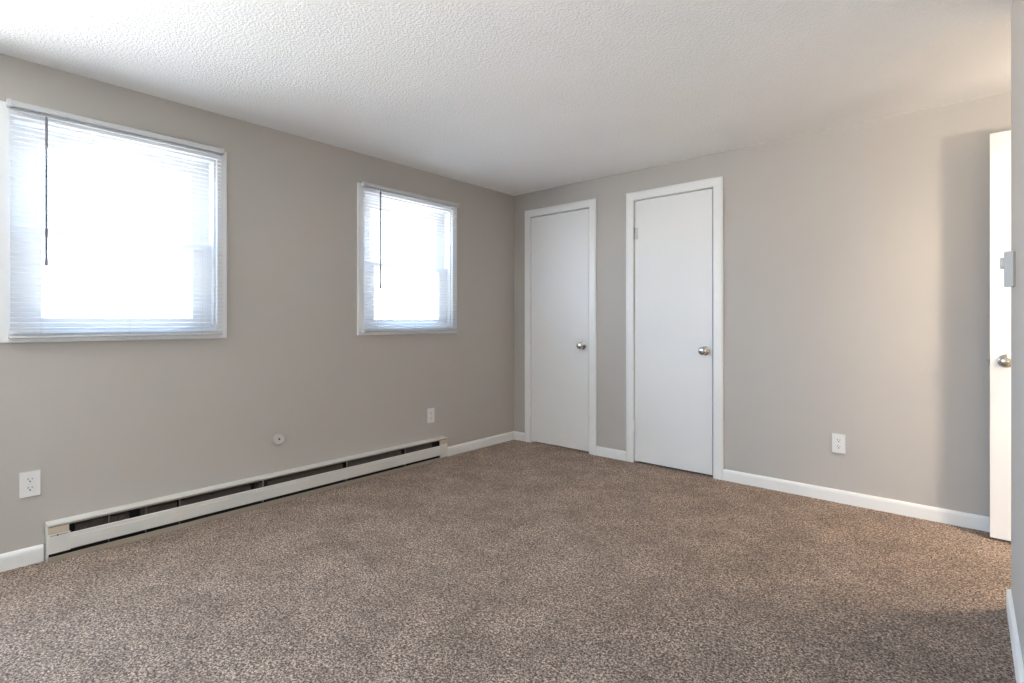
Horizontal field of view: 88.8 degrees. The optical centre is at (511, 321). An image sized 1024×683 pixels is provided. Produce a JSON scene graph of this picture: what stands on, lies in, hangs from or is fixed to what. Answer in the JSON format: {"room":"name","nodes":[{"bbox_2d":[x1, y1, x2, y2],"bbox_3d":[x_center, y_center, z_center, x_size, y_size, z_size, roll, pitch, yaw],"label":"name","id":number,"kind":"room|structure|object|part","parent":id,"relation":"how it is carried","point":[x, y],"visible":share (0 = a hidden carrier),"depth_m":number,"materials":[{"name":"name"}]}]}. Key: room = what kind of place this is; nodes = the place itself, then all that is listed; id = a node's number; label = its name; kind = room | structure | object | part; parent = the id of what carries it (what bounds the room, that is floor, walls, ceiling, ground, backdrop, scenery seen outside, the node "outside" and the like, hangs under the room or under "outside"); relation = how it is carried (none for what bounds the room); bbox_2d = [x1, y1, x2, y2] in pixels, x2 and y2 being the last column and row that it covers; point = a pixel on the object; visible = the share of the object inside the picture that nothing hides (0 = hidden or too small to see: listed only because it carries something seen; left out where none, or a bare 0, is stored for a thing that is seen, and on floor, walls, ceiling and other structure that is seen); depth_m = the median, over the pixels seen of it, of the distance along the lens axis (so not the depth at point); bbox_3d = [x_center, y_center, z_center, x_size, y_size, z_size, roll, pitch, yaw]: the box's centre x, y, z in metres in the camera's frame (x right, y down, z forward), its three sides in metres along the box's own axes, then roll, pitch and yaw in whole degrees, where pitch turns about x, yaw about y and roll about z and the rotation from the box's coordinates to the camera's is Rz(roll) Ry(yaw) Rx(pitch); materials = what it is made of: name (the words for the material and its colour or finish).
{"room":"empty bedroom","nodes":[
{"label":"empty bedroom","id":0,"kind":"room"},
{"bbox_2d":[0,53,513,559],"bbox_3d":[-1.942,-0.042,2.728,0.120,2.270,6.110,0,0,41],"label":"wall","id":1,"kind":"structure","parent":0,"point":[104,424],"depth_m":3.13,"materials":[{"name":"beige paint"}]},
{"bbox_2d":[19,470,39,498],"bbox_3d":[-2.176,0.731,2.362,0.007,0.114,0.070,0,0,41],"label":"wall outlet","id":2,"kind":"object","parent":1,"relation":"attached to","point":[29,481],"visible":1,"depth_m":2.36,"materials":[{"name":"white plastic"}]},
{"bbox_2d":[25,485,34,491],"bbox_3d":[-2.175,0.750,2.361,0.003,0.027,0.034,0,0,41],"label":"receptacle","id":3,"kind":"object","parent":2,"relation":"attached to","point":[28,488],"depth_m":2.36,"materials":[{"name":"white plastic"}]},
{"bbox_2d":[25,476,34,482],"bbox_3d":[-2.175,0.712,2.361,0.003,0.027,0.034,0,0,41],"label":"receptacle","id":4,"kind":"object","parent":2,"relation":"attached to","point":[28,479],"depth_m":2.36,"materials":[{"name":"white plastic"}]},
{"bbox_2d":[0,100,226,342],"bbox_3d":[-1.985,-0.437,2.665,0.135,1.060,0.949,0,0,41],"label":"window","id":5,"kind":"structure","parent":1,"relation":"in","point":[8,274],"depth_m":2.54,"materials":[{"name":"white plastic"}]},
{"bbox_3d":[-2.011,-0.650,2.688,0.030,0.502,0.817,0,0,41],"label":"sash","id":6,"kind":"part","parent":5,"relation":"part of","materials":[{"name":"white plastic"}]},
{"bbox_3d":[-1.980,-0.204,2.661,0.030,0.462,0.817,0,0,41],"label":"sash","id":7,"kind":"part","parent":5,"relation":"part of","materials":[{"name":"white plastic"}]},
{"bbox_2d":[6,98,223,338],"bbox_3d":[-1.912,-0.449,2.611,0.046,1.048,0.881,0,0,41],"label":"mini blind","id":8,"kind":"object","parent":5,"relation":"attached to","point":[10,103],"visible":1,"depth_m":2.57,"materials":[{"name":"white plastic"}]},
{"bbox_3d":[-2.130,-0.443,2.369,0.028,1.016,0.008,0,0,41],"label":"ladder cord","id":9,"kind":"part","parent":8,"relation":"part of","materials":[{"name":"white fabric"}]},
{"bbox_3d":[-1.916,0.068,2.615,0.026,0.011,0.869,0,0,41],"label":"rail","id":10,"kind":"part","parent":8,"relation":"part of","materials":[{"name":"white plastic"}]},
{"bbox_3d":[-1.914,-0.443,2.617,0.028,1.016,0.008,0,0,41],"label":"ladder cord","id":11,"kind":"part","parent":8,"relation":"part of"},
{"bbox_3d":[-1.698,-0.443,2.865,0.028,1.016,0.008,0,0,41],"label":"ladder cord","id":12,"kind":"part","parent":8,"relation":"part of","materials":[{"name":"white fabric"}]},
{"bbox_2d":[45,436,447,563],"bbox_3d":[-1.329,1.005,3.289,0.065,0.174,2.408,0,0,41],"label":"baseboard heater","id":13,"kind":"object","parent":1,"relation":"attached to","point":[72,536],"visible":1,"depth_m":2.91,"materials":[{"name":"beige metal"}]},
{"bbox_2d":[0,431,513,571],"bbox_3d":[-1.899,1.055,2.677,0.013,0.076,5.850,0,0,41],"label":"baseboard","id":14,"kind":"structure","parent":1,"relation":"attached to","point":[11,560],"depth_m":2.38,"materials":[{"name":"white paint"}]},
{"bbox_2d":[273,433,284,444],"bbox_3d":[-1.431,0.719,3.213,0.012,0.072,0.072,0,0,41],"label":"round wall plate","id":15,"kind":"object","parent":1,"relation":"attached to","point":[279,438],"visible":1,"depth_m":3.21,"materials":[{"name":"white plastic"}]},
{"bbox_2d":[357,182,456,334],"bbox_3d":[-0.808,-0.437,4.014,0.135,1.060,0.931,0,0,41],"label":"window","id":16,"kind":"structure","parent":1,"relation":"in","point":[362,267],"depth_m":3.97,"materials":[{"name":"white plastic"}]},
{"bbox_3d":[-0.834,-0.650,4.037,0.030,0.502,0.799,0,0,41],"label":"sash","id":17,"kind":"part","parent":16,"relation":"part of","materials":[{"name":"white plastic"}]},
{"bbox_3d":[-0.804,-0.204,4.010,0.030,0.462,0.799,0,0,41],"label":"sash","id":18,"kind":"part","parent":16,"relation":"part of","materials":[{"name":"white plastic"}]},
{"bbox_2d":[361,181,458,332],"bbox_3d":[-0.736,-0.449,3.959,0.046,1.048,0.896,0,0,41],"label":"mini blind","id":19,"kind":"object","parent":16,"relation":"attached to","point":[363,184],"visible":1,"depth_m":3.91,"materials":[{"name":"white plastic"}]},
{"bbox_3d":[-0.959,-0.443,3.713,0.028,1.016,0.008,0,0,41],"label":"ladder cord","id":20,"kind":"part","parent":19,"relation":"part of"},
{"bbox_3d":[-0.740,0.068,3.963,0.026,0.011,0.884,0,0,41],"label":"rail","id":21,"kind":"part","parent":19,"relation":"part of","materials":[{"name":"white plastic"}]},
{"bbox_3d":[-0.738,-0.443,3.966,0.028,1.016,0.008,0,0,41],"label":"ladder cord","id":22,"kind":"part","parent":19,"relation":"part of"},
{"bbox_3d":[-0.517,-0.443,4.219,0.028,1.016,0.008,0,0,41],"label":"ladder cord","id":23,"kind":"part","parent":19,"relation":"part of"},
{"bbox_2d":[427,408,433,422],"bbox_3d":[-0.639,0.738,4.125,0.007,0.114,0.070,0,0,41],"label":"wall outlet","id":24,"kind":"object","parent":1,"relation":"attached to","point":[430,412],"visible":1,"depth_m":4.12,"materials":[{"name":"white plastic"}]},
{"bbox_2d":[0,0,1012,195],"bbox_3d":[0.432,-1.217,0.658,6.420,0.080,6.110,0,0,41],"label":"ceiling","id":25,"kind":"structure","parent":0,"point":[511,97],"depth_m":2.41,"materials":[{"name":"white paint"}]},
{"bbox_2d":[0,440,1015,682],"bbox_3d":[0.432,1.133,0.658,6.420,0.080,6.110,0,0,41],"label":"floor","id":26,"kind":"structure","parent":0,"point":[512,561],"depth_m":2.15,"materials":[{"name":"brown carpet"}]},
{"bbox_2d":[514,92,1010,516],"bbox_3d":[2.439,-0.042,2.868,6.300,2.270,0.140,0,0,41],"label":"wall","id":27,"kind":"structure","parent":0,"point":[857,257],"depth_m":3.13,"materials":[{"name":"beige paint"}]},
{"bbox_2d":[530,208,588,451],"bbox_3d":[0.392,0.067,4.539,0.622,2.021,0.104,0,0,41],"label":"door","id":28,"kind":"structure","parent":27,"relation":"in","point":[559,244],"depth_m":4.54,"materials":[{"name":"white paint"}]},
{"bbox_3d":[0.573,0.196,4.360,0.066,0.066,0.066,0,0,41],"label":"knob","id":29,"kind":"part","parent":28,"relation":"part of","materials":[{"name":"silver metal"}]},
{"bbox_2d":[525,198,596,454],"bbox_3d":[0.436,0.038,4.577,0.760,2.110,0.116,0,0,41],"label":"trim","id":30,"kind":"structure","parent":27,"relation":"attached to","point":[591,204],"depth_m":4.33,"materials":[{"name":"white paint"}]},
{"bbox_2d":[633,189,712,474],"bbox_3d":[1.167,0.070,3.863,0.610,2.015,0.104,0,0,41],"label":"door","id":31,"kind":"structure","parent":27,"relation":"in","point":[673,234],"depth_m":3.85,"materials":[{"name":"white paint"}]},
{"bbox_3d":[1.347,0.204,3.685,0.066,0.066,0.066,0,0,41],"label":"knob","id":32,"kind":"part","parent":31,"relation":"part of","materials":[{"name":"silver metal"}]},
{"bbox_2d":[626,176,723,479],"bbox_3d":[1.211,0.041,3.902,0.749,2.104,0.116,0,0,41],"label":"trim","id":33,"kind":"structure","parent":27,"relation":"attached to","point":[716,183],"depth_m":3.75,"materials":[{"name":"white paint"}]},
{"bbox_2d":[514,431,989,531],"bbox_3d":[1.545,1.055,3.547,4.060,0.076,0.013,0,0,41],"label":"baseboard","id":34,"kind":"structure","parent":27,"relation":"attached to","point":[957,518],"depth_m":3.12,"materials":[{"name":"white paint"}]},
{"bbox_2d":[832,433,845,453],"bbox_3d":[1.980,0.736,3.170,0.070,0.114,0.007,0,0,41],"label":"wall outlet","id":35,"kind":"object","parent":27,"relation":"attached to","point":[838,440],"visible":1,"depth_m":3.17,"materials":[{"name":"white plastic"}]},
{"bbox_2d":[1011,0,1023,666],"bbox_3d":[0.603,-0.042,-0.135,0.840,2.270,4.900,0,0,41],"label":"wall","id":36,"kind":"structure","parent":0,"point":[1017,11],"depth_m":1.73,"materials":[{"name":"beige paint"}]},
{"bbox_2d":[1000,251,1015,286],"bbox_3d":[1.734,-0.183,1.831,0.038,0.121,0.072,0,0,41],"label":"light switch","id":37,"kind":"object","parent":36,"relation":"attached to","point":[1008,263],"visible":1,"depth_m":1.80,"materials":[{"name":"white plastic"}]},
{"bbox_3d":[1.746,-0.183,1.821,0.006,0.120,0.072,0,0,41],"label":"plate","id":38,"kind":"part","parent":37,"relation":"part of","materials":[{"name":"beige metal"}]},
{"bbox_2d":[1006,588,1023,682],"bbox_3d":[0.565,1.055,-0.093,0.753,0.076,4.913,0,0,41],"label":"baseboard","id":39,"kind":"structure","parent":36,"relation":"attached to","point":[1015,644],"depth_m":1.70,"materials":[{"name":"white paint"}]},
{"bbox_3d":[2.804,-0.042,1.827,0.100,2.270,0.950,0,0,41],"label":"wall","id":40,"kind":"structure","parent":0,"visible":0},
{"bbox_2d":[987,130,1010,540],"bbox_3d":[2.697,0.068,2.388,0.784,2.023,0.174,0,0,41],"label":"door","id":41,"kind":"structure","parent":40,"relation":"in","point":[1000,142],"depth_m":2.60,"materials":[{"name":"white paint"}]},
{"bbox_3d":[2.423,0.193,2.560,0.066,0.066,0.066,0,0,41],"label":"knob","id":42,"kind":"part","parent":41,"relation":"part of","materials":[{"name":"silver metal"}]}
]}

